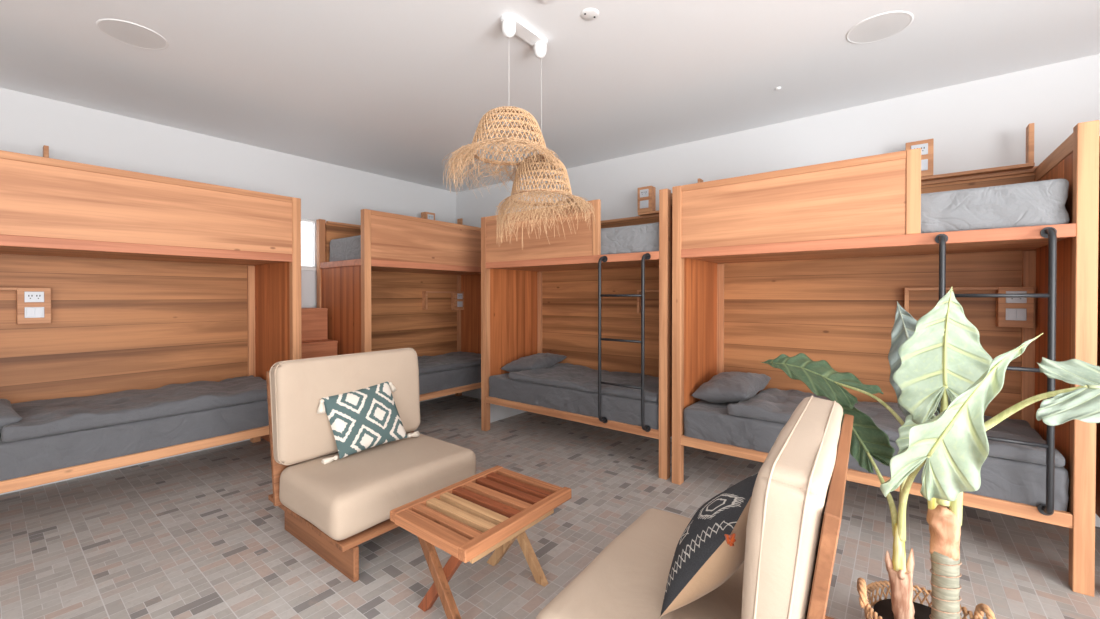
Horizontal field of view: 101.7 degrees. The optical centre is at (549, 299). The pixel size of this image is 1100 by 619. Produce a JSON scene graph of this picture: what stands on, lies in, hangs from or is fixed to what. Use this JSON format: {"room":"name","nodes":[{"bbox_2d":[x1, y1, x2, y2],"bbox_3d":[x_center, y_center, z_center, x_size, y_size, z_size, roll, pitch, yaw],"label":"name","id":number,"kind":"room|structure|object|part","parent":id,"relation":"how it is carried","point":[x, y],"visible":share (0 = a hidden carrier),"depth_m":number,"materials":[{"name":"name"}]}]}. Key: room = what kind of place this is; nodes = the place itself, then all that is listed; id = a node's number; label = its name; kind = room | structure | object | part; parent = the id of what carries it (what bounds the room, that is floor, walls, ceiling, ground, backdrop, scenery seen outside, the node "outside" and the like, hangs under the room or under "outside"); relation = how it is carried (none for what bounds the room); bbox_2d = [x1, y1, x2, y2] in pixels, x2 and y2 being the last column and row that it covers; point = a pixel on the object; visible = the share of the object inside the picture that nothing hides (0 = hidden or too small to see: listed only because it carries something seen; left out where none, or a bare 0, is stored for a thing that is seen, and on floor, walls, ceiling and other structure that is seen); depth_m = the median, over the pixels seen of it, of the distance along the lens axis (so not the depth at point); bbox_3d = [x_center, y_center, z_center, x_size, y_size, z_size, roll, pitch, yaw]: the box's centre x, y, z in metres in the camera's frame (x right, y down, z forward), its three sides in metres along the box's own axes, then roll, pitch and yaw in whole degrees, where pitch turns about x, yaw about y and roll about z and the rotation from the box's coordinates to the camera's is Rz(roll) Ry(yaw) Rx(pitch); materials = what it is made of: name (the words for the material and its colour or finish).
{"room":"dormitory","nodes":[
{"label":"dormitory","id":0,"kind":"room"},
{"bbox_2d":[0,88,455,494],"bbox_3d":[-3.529,-0.010,3.675,0.160,2.955,7.240,0,1,38],"label":"wall","id":1,"kind":"structure","parent":0,"point":[28,122],"depth_m":4.05,"materials":[{"name":"white paint"}]},
{"bbox_2d":[301,219,316,270],"bbox_3d":[-2.738,-0.581,4.619,0.132,0.550,0.650,0,1,38],"label":"window","id":2,"kind":"structure","parent":1,"relation":"in","point":[308,227],"depth_m":4.83,"materials":[{"name":"white glass"}]},
{"bbox_3d":[-2.714,-0.321,4.602,0.072,0.030,0.650,0,1,38],"label":"sill","id":3,"kind":"part","parent":2,"relation":"part of","materials":[{"name":"white paint"}]},
{"bbox_2d":[0,0,1099,192],"bbox_3d":[-0.354,-1.521,1.167,8.235,0.130,7.240,0,1,38],"label":"ceiling","id":4,"kind":"structure","parent":0,"point":[388,88],"depth_m":2.82,"materials":[{"name":"white paint"}]},
{"bbox_2d":[96,19,168,49],"bbox_3d":[-2.325,-1.475,2.499,0.298,0.004,0.298,0,1,38],"label":"ceiling speaker","id":5,"kind":"object","parent":4,"relation":"attached to","point":[126,32],"visible":1,"depth_m":2.49,"materials":[{"name":"white plastic"}]},
{"bbox_2d":[501,14,547,58],"bbox_3d":[-0.136,-1.428,2.454,0.084,0.098,0.343,0,1,38],"label":"light fixture","id":6,"kind":"object","parent":4,"relation":"attached to","point":[512,25],"depth_m":2.43,"materials":[{"name":"white metal"}]},
{"bbox_2d":[443,106,558,197],"bbox_3d":[-0.250,-0.966,2.350,0.611,0.824,0.631,0,1,-37],"label":"lampshade","id":7,"kind":"object","parent":6,"relation":"hanging from","point":[470,152],"visible":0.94,"depth_m":2.26,"materials":[{"name":"wicker"}]},
{"bbox_2d":[494,57,594,242],"bbox_3d":[-0.026,-0.821,2.551,0.567,1.117,0.577,0,1,17],"label":"lampshade","id":8,"kind":"object","parent":6,"relation":"hanging from","point":[516,193],"visible":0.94,"depth_m":2.43,"materials":[{"name":"wicker"}]},
{"bbox_3d":[-0.048,-1.089,2.552,0.002,0.581,0.002,0,1,-22],"label":"cord","id":9,"kind":"part","parent":8,"relation":"part of","materials":[{"name":"white plastic"}]},
{"bbox_2d":[846,11,913,43],"bbox_3d":[1.788,-1.475,2.435,0.298,0.004,0.298,0,1,38],"label":"ceiling speaker","id":10,"kind":"object","parent":4,"relation":"attached to","point":[879,27],"visible":1,"depth_m":2.42,"materials":[{"name":"white plastic"}]},
{"bbox_2d":[0,394,1099,618],"bbox_3d":[-0.269,1.440,1.088,8.279,0.100,7.589,0,1,38],"label":"floor","id":11,"kind":"structure","parent":0,"point":[199,534],"depth_m":2.52,"materials":[{"name":"tile"}]},
{"bbox_2d":[0,145,301,493],"bbox_3d":[-3.085,0.142,3.225,0.965,2.458,2.050,0,1,38],"label":"bunk bed","id":12,"kind":"object","parent":11,"relation":"on","point":[112,280],"visible":0.87,"depth_m":3.31,"materials":[{"name":"brown wood"}]},
{"bbox_2d":[0,287,24,289],"bbox_3d":[-3.744,0.034,2.939,0.085,0.230,0.618,0,1,38],"label":"shelf","id":13,"kind":"object","parent":12,"relation":"attached to","point":[1,288],"depth_m":3.02,"materials":[{"name":"brown wood"}]},
{"bbox_2d":[24,292,43,301],"bbox_3d":[-3.558,-0.018,3.088,0.008,0.074,0.090,0,1,38],"label":"outlet","id":14,"kind":"object","parent":12,"relation":"attached to","point":[28,296],"depth_m":3.08,"materials":[{"name":"white plastic"}]},
{"bbox_2d":[24,307,43,317],"bbox_3d":[-3.557,0.089,3.087,0.012,0.074,0.090,0,1,38],"label":"light switch","id":15,"kind":"object","parent":12,"relation":"attached to","point":[29,312],"depth_m":3.08,"materials":[{"name":"white plastic"}]},
{"bbox_2d":[43,145,48,157],"bbox_3d":[-3.759,-0.949,2.943,0.098,0.264,0.618,0,1,38],"label":"shelf","id":16,"kind":"object","parent":12,"relation":"attached to","point":[45,148],"depth_m":3.15,"materials":[{"name":"brown wood"}]},
{"bbox_3d":[-3.398,0.139,3.471,0.024,1.869,1.930,0,1,38],"label":"panel","id":17,"kind":"part","parent":12,"relation":"part of","materials":[{"name":"brown wood"}]},
{"bbox_2d":[0,399,268,480],"bbox_3d":[-3.042,0.919,3.199,0.820,0.239,1.906,0,1,38],"label":"mattress","id":18,"kind":"object","parent":12,"relation":"on","point":[25,457],"visible":0.48,"depth_m":2.89,"materials":[{"name":"grey fabric"}]},
{"bbox_2d":[0,399,22,429],"bbox_3d":[-3.437,0.714,2.584,0.622,0.187,0.454,0,1,35],"label":"pillow","id":19,"kind":"object","parent":18,"relation":"on","point":[8,415],"visible":0.95,"depth_m":2.59,"materials":[{"name":"grey fabric"}]},
{"bbox_2d":[0,375,266,441],"bbox_3d":[-2.915,0.743,3.335,0.826,0.110,1.505,0,1,38],"label":"duvet","id":20,"kind":"object","parent":18,"relation":"on","point":[60,415],"visible":0.85,"depth_m":3.08,"materials":[{"name":"grey fabric"}]},
{"bbox_3d":[-2.724,1.045,2.950,0.038,0.066,1.914,0,1,38],"label":"rail","id":21,"kind":"part","parent":12,"relation":"part of","materials":[{"name":"brown wood"}]},
{"bbox_3d":[-2.720,-0.335,2.934,0.036,0.063,1.914,0,1,38],"label":"rail","id":22,"kind":"part","parent":12,"relation":"part of","materials":[{"name":"brown wood"}]},
{"bbox_3d":[-2.720,-0.578,2.933,0.022,0.423,1.914,0,1,38],"label":"guard panel","id":23,"kind":"part","parent":12,"relation":"part of","materials":[{"name":"brown wood"}]},
{"bbox_3d":[-2.826,0.258,4.283,0.068,2.208,0.068,0,1,38],"label":"post","id":24,"kind":"part","parent":12,"relation":"part of","materials":[{"name":"brown wood"}]},
{"bbox_3d":[-2.476,0.167,4.001,0.829,1.804,0.042,0,1,38],"label":"panel","id":25,"kind":"part","parent":12,"relation":"part of","materials":[{"name":"brown wood"}]},
{"bbox_3d":[-2.120,0.263,3.729,0.068,2.208,0.068,0,1,38],"label":"post","id":26,"kind":"part","parent":12,"relation":"part of","materials":[{"name":"brown wood"}]},
{"bbox_2d":[261,308,337,441],"bbox_3d":[-2.313,0.726,4.290,0.976,1.272,0.494,0,1,38],"label":"stair","id":27,"kind":"structure","parent":11,"relation":"on","point":[315,341],"depth_m":4.41,"materials":[{"name":"brown wood"}]},
{"bbox_2d":[266,348,475,581],"bbox_3d":[-1.075,0.864,2.759,0.910,1.023,0.949,0,1,38],"label":"lounge chair","id":28,"kind":"object","parent":11,"relation":"on","point":[337,506],"visible":0.86,"depth_m":2.56,"materials":[{"name":"beige fabric"}]},
{"bbox_3d":[-1.264,1.295,2.438,0.805,0.166,0.028,0,1,38],"label":"leg panel","id":29,"kind":"part","parent":28,"relation":"part of","materials":[{"name":"brown wood"}]},
{"bbox_2d":[270,349,420,464],"bbox_3d":[-1.284,0.651,2.921,0.180,0.597,0.948,0,1,38],"label":"cushion","id":30,"kind":"object","parent":28,"relation":"on","point":[298,433],"depth_m":2.68,"materials":[{"name":"beige fabric"}]},
{"bbox_2d":[317,381,419,463],"bbox_3d":[-1.149,0.756,2.864,0.181,0.407,0.649,0,1,38],"label":"throw cushion","id":31,"kind":"object","parent":28,"relation":"on","point":[365,418],"visible":1,"depth_m":2.77,"materials":[{"name":"teal fabric"}]},
{"bbox_2d":[279,432,475,540],"bbox_3d":[-1.007,1.062,2.709,0.695,0.235,0.930,0,1,38],"label":"seat cushion","id":32,"kind":"object","parent":28,"relation":"on","point":[352,497],"depth_m":2.44,"materials":[{"name":"beige fabric"}]},
{"bbox_2d":[316,209,480,400],"bbox_3d":[-1.507,0.125,5.235,0.965,2.458,1.945,0,1,38],"label":"bunk bed","id":33,"kind":"object","parent":11,"relation":"on","point":[415,283],"visible":0.68,"depth_m":4.97,"materials":[{"name":"brown wood"}]},
{"bbox_3d":[-2.439,0.254,4.775,0.068,2.208,0.068,0,1,38],"label":"post","id":34,"kind":"part","parent":33,"relation":"part of","materials":[{"name":"brown wood"}]},
{"bbox_3d":[-2.086,-0.356,4.493,0.829,0.062,0.060,0,1,38],"label":"rail","id":35,"kind":"part","parent":33,"relation":"part of","materials":[{"name":"brown wood"}]},
{"bbox_3d":[-2.083,0.370,4.503,0.829,1.389,0.042,0,1,38],"label":"panel","id":36,"kind":"part","parent":33,"relation":"part of","materials":[{"name":"brown wood"}]},
{"bbox_2d":[330,235,360,261],"bbox_3d":[-1.500,-0.508,5.222,0.745,0.266,1.805,0,1,38],"label":"mattress","id":37,"kind":"object","parent":33,"relation":"on","point":[348,248],"visible":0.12,"depth_m":4.52,"materials":[{"name":"grey fabric"}]},
{"bbox_3d":[-1.734,0.259,4.221,0.068,2.208,0.068,0,1,38],"label":"post","id":38,"kind":"part","parent":33,"relation":"part of","materials":[{"name":"brown wood"}]},
{"bbox_3d":[-1.819,0.121,5.481,0.024,1.869,1.825,0,1,38],"label":"panel","id":39,"kind":"part","parent":33,"relation":"part of","materials":[{"name":"brown wood"}]},
{"bbox_3d":[-1.141,-0.352,4.944,0.036,0.063,1.809,0,1,38],"label":"rail","id":40,"kind":"part","parent":33,"relation":"part of","materials":[{"name":"brown wood"}]},
{"bbox_3d":[-1.142,-0.595,4.942,0.022,0.423,1.809,0,1,38],"label":"guard panel","id":41,"kind":"part","parent":33,"relation":"part of","materials":[{"name":"brown wood"}]},
{"bbox_2d":[428,214,433,219],"bbox_3d":[-1.520,-1.045,5.698,0.008,0.074,0.090,0,1,38],"label":"outlet","id":42,"kind":"object","parent":33,"relation":"attached to","point":[430,216],"depth_m":5.70,"materials":[{"name":"white plastic"}]},
{"bbox_2d":[422,291,460,308],"bbox_3d":[-1.406,0.007,5.916,0.085,0.230,0.618,0,1,38],"label":"shelf","id":43,"kind":"object","parent":33,"relation":"attached to","point":[430,299],"depth_m":5.93,"materials":[{"name":"brown wood"}]},
{"bbox_2d":[419,365,480,394],"bbox_3d":[-1.464,0.901,5.208,0.820,0.239,1.801,0,1,38],"label":"mattress","id":44,"kind":"object","parent":33,"relation":"on","point":[445,379],"visible":0.23,"depth_m":4.99,"materials":[{"name":"grey fabric"}]},
{"bbox_2d":[418,351,480,374],"bbox_3d":[-1.368,0.736,5.305,0.825,0.088,1.501,0,1,38],"label":"duvet","id":45,"kind":"object","parent":44,"relation":"on","point":[452,360],"visible":0.49,"depth_m":5.26,"materials":[{"name":"grey fabric"}]},
{"bbox_3d":[-1.145,1.027,4.959,0.038,0.066,1.809,0,1,38],"label":"rail","id":46,"kind":"part","parent":33,"relation":"part of","materials":[{"name":"brown wood"}]},
{"bbox_2d":[457,218,462,224],"bbox_3d":[-1.421,-0.975,5.919,0.098,0.264,0.618,0,1,38],"label":"shelf","id":47,"kind":"object","parent":33,"relation":"attached to","point":[459,221],"depth_m":6.13,"materials":[{"name":"brown wood"}]},
{"bbox_2d":[457,293,462,298],"bbox_3d":[-1.221,-0.044,6.064,0.008,0.074,0.090,0,1,38],"label":"outlet","id":48,"kind":"object","parent":33,"relation":"attached to","point":[459,295],"depth_m":6.07,"materials":[{"name":"white plastic"}]},
{"bbox_2d":[457,301,462,306],"bbox_3d":[-1.219,0.063,6.064,0.012,0.074,0.090,0,1,38],"label":"light switch","id":49,"kind":"object","parent":33,"relation":"attached to","point":[459,303],"depth_m":6.06,"materials":[{"name":"white plastic"}]},
{"bbox_3d":[-0.930,0.149,5.969,0.829,1.804,0.042,0,1,38],"label":"panel","id":50,"kind":"part","parent":33,"relation":"part of","materials":[{"name":"brown wood"}]},
{"bbox_2d":[390,465,570,618],"bbox_3d":[-0.302,1.155,2.088,0.507,0.452,0.683,0,1,38],"label":"coffee table","id":51,"kind":"object","parent":11,"relation":"on","point":[470,518],"visible":1,"depth_m":1.97,"materials":[{"name":"orange wood"}]},
{"bbox_3d":[-0.460,1.182,1.879,0.351,0.403,0.034,0,1,38],"label":"leg","id":52,"kind":"part","parent":51,"relation":"part of","materials":[{"name":"brown wood"}]},
{"bbox_3d":[-0.448,1.182,1.914,0.351,0.403,0.034,0,1,38],"label":"leg","id":53,"kind":"part","parent":51,"relation":"part of","materials":[{"name":"red wood"}]},
{"bbox_3d":[-0.484,0.953,2.229,0.045,0.045,0.675,0,1,38],"label":"rail","id":54,"kind":"part","parent":51,"relation":"part of","materials":[{"name":"orange wood"}]},
{"bbox_3d":[-0.186,1.179,2.247,0.351,0.403,0.034,0,1,38],"label":"leg","id":55,"kind":"part","parent":51,"relation":"part of","materials":[{"name":"brown wood"}]},
{"bbox_3d":[-0.121,0.956,1.944,0.045,0.050,0.683,0,1,38],"label":"rail","id":56,"kind":"part","parent":51,"relation":"part of","materials":[{"name":"orange wood"}]},
{"bbox_3d":[-0.154,1.178,2.268,0.351,0.403,0.034,0,1,38],"label":"leg","id":57,"kind":"part","parent":51,"relation":"part of","materials":[{"name":"brown wood"}]},
{"bbox_2d":[481,178,702,479],"bbox_3d":[0.354,0.132,4.353,2.037,2.458,1.058,0,1,38],"label":"bunk bed","id":58,"kind":"object","parent":11,"relation":"on","point":[559,295],"visible":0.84,"depth_m":4.54,"materials":[{"name":"brown wood"}]},
{"bbox_3d":[-0.669,0.255,4.646,0.068,2.208,0.068,0,1,38],"label":"post","id":59,"kind":"part","parent":58,"relation":"part of","materials":[{"name":"brown wood"}]},
{"bbox_3d":[-0.388,0.158,4.995,0.042,1.804,0.829,0,1,38],"label":"panel","id":60,"kind":"part","parent":58,"relation":"part of","materials":[{"name":"brown wood"}]},
{"bbox_3d":[-0.141,-0.589,4.205,1.297,0.423,0.022,0,1,38],"label":"guard panel","id":61,"kind":"part","parent":58,"relation":"part of","materials":[{"name":"brown wood"}]},
{"bbox_3d":[0.096,-0.344,4.020,1.901,0.063,0.036,0,1,38],"label":"rail","id":62,"kind":"part","parent":58,"relation":"part of","materials":[{"name":"brown wood"}]},
{"bbox_3d":[0.099,1.035,4.036,1.901,0.066,0.038,0,1,38],"label":"rail","id":63,"kind":"part","parent":58,"relation":"part of","materials":[{"name":"brown wood"}]},
{"bbox_2d":[489,373,658,429],"bbox_3d":[0.349,0.909,4.354,1.893,0.239,0.820,0,1,38],"label":"mattress","id":64,"kind":"object","parent":58,"relation":"on","point":[626,410],"visible":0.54,"depth_m":3.95,"materials":[{"name":"grey fabric"}]},
{"bbox_2d":[501,353,566,371],"bbox_3d":[-0.164,0.682,4.846,0.426,0.194,0.642,0,1,36],"label":"pillow","id":65,"kind":"object","parent":64,"relation":"on","point":[539,360],"visible":0.79,"depth_m":4.67,"materials":[{"name":"grey fabric"}]},
{"bbox_2d":[508,363,658,401],"bbox_3d":[0.448,0.747,4.256,1.589,0.085,0.825,0,1,38],"label":"duvet","id":66,"kind":"object","parent":64,"relation":"on","point":[566,375],"visible":0.8,"depth_m":4.16,"materials":[{"name":"grey fabric"}]},
{"bbox_3d":[0.628,0.128,4.702,1.917,1.869,0.024,0,1,38],"label":"panel","id":67,"kind":"part","parent":58,"relation":"part of","materials":[{"name":"brown wood"}]},
{"bbox_2d":[601,222,658,254],"bbox_3d":[0.347,-0.490,4.339,1.893,0.246,0.750,0,1,38],"label":"mattress","id":68,"kind":"object","parent":58,"relation":"on","point":[642,237],"visible":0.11,"depth_m":3.62,"materials":[{"name":"grey fabric"}]},
{"bbox_2d":[640,189,648,197],"bbox_3d":[0.915,-1.033,4.347,0.090,0.074,0.008,0,1,38],"label":"outlet","id":69,"kind":"object","parent":58,"relation":"attached to","point":[644,193],"depth_m":4.34,"materials":[{"name":"white plastic"}]},
{"bbox_2d":[640,200,648,208],"bbox_3d":[0.914,-0.926,4.346,0.090,0.074,0.012,0,1,38],"label":"light switch","id":70,"kind":"object","parent":58,"relation":"attached to","point":[644,204],"depth_m":4.34,"materials":[{"name":"white plastic"}]},
{"bbox_2d":[637,290,658,312],"bbox_3d":[1.124,0.022,4.242,0.618,0.230,0.085,0,1,38],"label":"shelf","id":71,"kind":"object","parent":58,"relation":"attached to","point":[651,296],"depth_m":4.39,"materials":[{"name":"brown wood"}]},
{"bbox_3d":[0.880,0.266,3.430,0.068,2.208,0.068,0,1,38],"label":"post","id":72,"kind":"part","parent":58,"relation":"part of","materials":[{"name":"brown wood"}]},
{"bbox_2d":[638,178,702,215],"bbox_3d":[1.136,-0.961,4.248,0.618,0.264,0.098,0,1,38],"label":"shelf","id":73,"kind":"object","parent":58,"relation":"attached to","point":[646,195],"depth_m":4.34,"materials":[{"name":"brown wood"}]},
{"bbox_3d":[1.153,0.168,3.785,0.042,1.804,0.829,0,1,38],"label":"panel","id":74,"kind":"part","parent":58,"relation":"part of","materials":[{"name":"brown wood"}]},
{"bbox_2d":[535,395,853,618],"bbox_3d":[0.544,0.875,1.502,0.910,1.023,0.949,0,1,35],"label":"lounge chair","id":75,"kind":"object","parent":11,"relation":"on","point":[794,519],"visible":0.99,"depth_m":1.12,"materials":[{"name":"beige fabric"}]},
{"bbox_2d":[535,508,743,618],"bbox_3d":[0.474,1.072,1.552,0.695,0.235,0.930,0,1,35],"label":"seat cushion","id":76,"kind":"object","parent":75,"relation":"on","point":[628,579],"depth_m":1.50,"materials":[{"name":"beige fabric"}]},
{"bbox_2d":[659,473,757,617],"bbox_3d":[0.504,0.747,1.397,0.291,0.408,0.558,0,1,38],"label":"throw cushion","id":77,"kind":"object","parent":75,"relation":"on","point":[711,548],"visible":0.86,"depth_m":1.26,"materials":[{"name":"black fabric"}]},
{"bbox_2d":[741,397,842,618],"bbox_3d":[0.760,0.665,1.346,0.180,0.597,0.948,0,1,35],"label":"cushion","id":78,"kind":"object","parent":75,"relation":"on","point":[789,558],"depth_m":0.97,"materials":[{"name":"beige fabric"}]},
{"bbox_2d":[672,120,1099,596],"bbox_3d":[1.985,0.144,3.040,2.055,2.458,1.058,0,1,38],"label":"bunk bed","id":79,"kind":"object","parent":11,"relation":"on","point":[817,261],"visible":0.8,"depth_m":2.90,"materials":[{"name":"brown wood"}]},
{"bbox_3d":[0.956,0.266,3.339,0.068,2.208,0.068,0,1,38],"label":"post","id":80,"kind":"part","parent":79,"relation":"part of","materials":[{"name":"brown wood"}]},
{"bbox_3d":[1.237,0.169,3.687,0.042,1.804,0.829,0,1,38],"label":"panel","id":81,"kind":"part","parent":79,"relation":"part of","materials":[{"name":"brown wood"}]},
{"bbox_3d":[1.481,-0.577,2.899,1.292,0.423,0.022,0,1,38],"label":"guard panel","id":82,"kind":"part","parent":79,"relation":"part of","materials":[{"name":"brown wood"}]},
{"bbox_2d":[683,400,1068,510],"bbox_3d":[1.980,0.921,3.041,1.911,0.239,0.820,0,1,38],"label":"mattress","id":83,"kind":"object","parent":79,"relation":"on","point":[1016,481],"visible":0.25,"depth_m":2.56,"materials":[{"name":"grey fabric"}]},
{"bbox_2d":[691,372,770,402],"bbox_3d":[1.434,0.689,3.521,0.406,0.236,0.622,0,1,42],"label":"pillow","id":84,"kind":"object","parent":83,"relation":"on","point":[724,387],"visible":1,"depth_m":3.36,"materials":[{"name":"grey fabric"}]},
{"bbox_2d":[727,388,1064,466],"bbox_3d":[2.091,0.751,2.936,1.574,0.101,0.823,0,1,38],"label":"duvet","id":85,"kind":"object","parent":83,"relation":"on","point":[771,404],"visible":0.49,"depth_m":2.82,"materials":[{"name":"grey fabric"}]},
{"bbox_3d":[1.730,1.047,2.723,1.919,0.066,0.038,0,1,38],"label":"rail","id":86,"kind":"part","parent":79,"relation":"part of","materials":[{"name":"brown wood"}]},
{"bbox_3d":[1.727,-0.333,2.707,1.919,0.063,0.036,0,1,38],"label":"rail","id":87,"kind":"part","parent":79,"relation":"part of","materials":[{"name":"brown wood"}]},
{"bbox_3d":[2.260,0.140,3.389,1.935,1.869,0.024,0,1,38],"label":"panel","id":88,"kind":"part","parent":79,"relation":"part of","materials":[{"name":"brown wood"}]},
{"bbox_2d":[911,143,927,154],"bbox_3d":[2.521,-1.021,3.054,0.090,0.074,0.008,0,1,38],"label":"outlet","id":89,"kind":"object","parent":79,"relation":"attached to","point":[924,146],"depth_m":3.04,"materials":[{"name":"white plastic"}]},
{"bbox_2d":[921,159,927,170],"bbox_3d":[2.520,-0.914,3.053,0.090,0.074,0.012,0,1,38],"label":"light switch","id":90,"kind":"object","parent":79,"relation":"attached to","point":[924,162],"depth_m":3.03,"materials":[{"name":"white plastic"}]},
{"bbox_2d":[904,287,997,312],"bbox_3d":[2.730,0.034,2.948,0.618,0.230,0.085,0,1,38],"label":"shelf","id":91,"kind":"object","parent":79,"relation":"attached to","point":[916,299],"depth_m":2.99,"materials":[{"name":"brown wood"}]},
{"bbox_2d":[921,123,1034,180],"bbox_3d":[2.742,-0.949,2.955,0.618,0.264,0.098,0,1,38],"label":"shelf","id":92,"kind":"object","parent":79,"relation":"attached to","point":[927,146],"depth_m":2.92,"materials":[{"name":"brown wood"}]},
{"bbox_2d":[921,179,1068,232],"bbox_3d":[1.979,-0.477,3.026,1.911,0.244,0.750,0,1,38],"label":"mattress","id":93,"kind":"object","parent":79,"relation":"on","point":[1037,203],"visible":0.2,"depth_m":2.31,"materials":[{"name":"grey fabric"}]},
{"bbox_2d":[1006,291,1026,302],"bbox_3d":[2.879,-0.015,2.763,0.090,0.074,0.008,0,1,38],"label":"outlet","id":94,"kind":"object","parent":79,"relation":"attached to","point":[1008,299],"depth_m":2.76,"materials":[{"name":"white plastic"}]},
{"bbox_2d":[1006,308,1026,320],"bbox_3d":[2.877,0.092,2.762,0.090,0.074,0.012,0,1,38],"label":"light switch","id":95,"kind":"object","parent":79,"relation":"attached to","point":[1012,314],"depth_m":2.76,"materials":[{"name":"white plastic"}]},
{"bbox_3d":[2.791,0.180,2.466,0.042,1.804,0.829,0,1,38],"label":"panel","id":96,"kind":"part","parent":79,"relation":"part of","materials":[{"name":"brown wood"}]},
{"bbox_3d":[2.795,-0.767,2.455,0.060,0.090,0.829,0,1,38],"label":"rail","id":97,"kind":"part","parent":79,"relation":"part of","materials":[{"name":"brown wood"}]},
{"bbox_3d":[2.518,0.277,2.111,0.068,2.208,0.068,0,1,38],"label":"post","id":98,"kind":"part","parent":79,"relation":"part of","materials":[{"name":"brown wood"}]},
{"bbox_2d":[857,577,995,618],"bbox_3d":[1.383,1.239,1.659,0.411,0.288,0.385,0,1,38],"label":"basket","id":99,"kind":"object","parent":11,"relation":"on","point":[864,591],"visible":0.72,"depth_m":1.73,"materials":[{"name":"beige wicker"}]},
{"bbox_3d":[1.221,1.136,1.751,0.028,0.084,0.122,0,1,30],"label":"handle","id":100,"kind":"part","parent":99,"relation":"part of","materials":[{"name":"brown wicker"}]},
{"bbox_2d":[761,287,1099,618],"bbox_3d":[1.302,0.663,1.704,0.488,1.383,1.336,0,1,-21],"label":"plant","id":101,"kind":"object","parent":99,"relation":"in","point":[938,362],"visible":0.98,"depth_m":1.57,"materials":[{"name":"green plant"}]},
{"bbox_3d":[1.296,0.930,1.660,0.042,0.192,0.042,0,1,38],"label":"stem","id":102,"kind":"part","parent":101,"relation":"part of","materials":[{"name":"plant"}]},
{"bbox_3d":[1.413,1.102,1.600,0.086,0.023,0.086,0,1,38],"label":"wrap cord","id":103,"kind":"part","parent":101,"relation":"part of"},
{"bbox_3d":[1.414,1.061,1.600,0.084,0.333,0.091,0,1,38],"label":"stem","id":104,"kind":"part","parent":101,"relation":"part of","materials":[{"name":"grey plant"}]},
{"bbox_3d":[1.413,1.060,1.599,0.086,0.023,0.086,0,1,38],"label":"wrap cord","id":105,"kind":"part","parent":101,"relation":"part of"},
{"bbox_3d":[1.413,0.934,1.598,0.086,0.023,0.086,0,1,38],"label":"wrap cord","id":106,"kind":"part","parent":101,"relation":"part of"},
{"bbox_3d":[1.413,0.976,1.599,0.086,0.023,0.086,0,1,38],"label":"wrap cord","id":107,"kind":"part","parent":101,"relation":"part of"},
{"bbox_3d":[1.413,1.018,1.599,0.086,0.023,0.086,0,1,38],"label":"wrap cord","id":108,"kind":"part","parent":101,"relation":"part of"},
{"bbox_3d":[1.561,1.137,1.600,0.028,0.084,0.122,0,1,18],"label":"handle","id":109,"kind":"part","parent":99,"relation":"part of","materials":[{"name":"beige wicker"}]},
{"bbox_2d":[1095,136,1099,517],"bbox_3d":[3.642,0.155,1.745,2.050,2.458,1.058,0,1,38],"label":"bunk bed","id":110,"kind":"object","parent":11,"relation":"on","point":[1097,499],"visible":0.02,"depth_m":2.25,"materials":[{"name":"brown wood"}]},
{"bbox_2d":[456,54,1099,526],"bbox_3d":[1.896,-0.012,3.915,8.075,2.955,0.160,0,1,38],"label":"wall","id":111,"kind":"structure","parent":0,"point":[982,123],"depth_m":3.34,"materials":[{"name":"white paint"}]},
{"bbox_2d":[490,404,526,422],"bbox_3d":[-0.459,1.214,5.210,0.055,0.280,0.730,0,1,38],"label":"trim","id":112,"kind":"structure","parent":111,"relation":"attached to","point":[497,412],"depth_m":5.04,"materials":[{"name":"white paint"}]}
]}

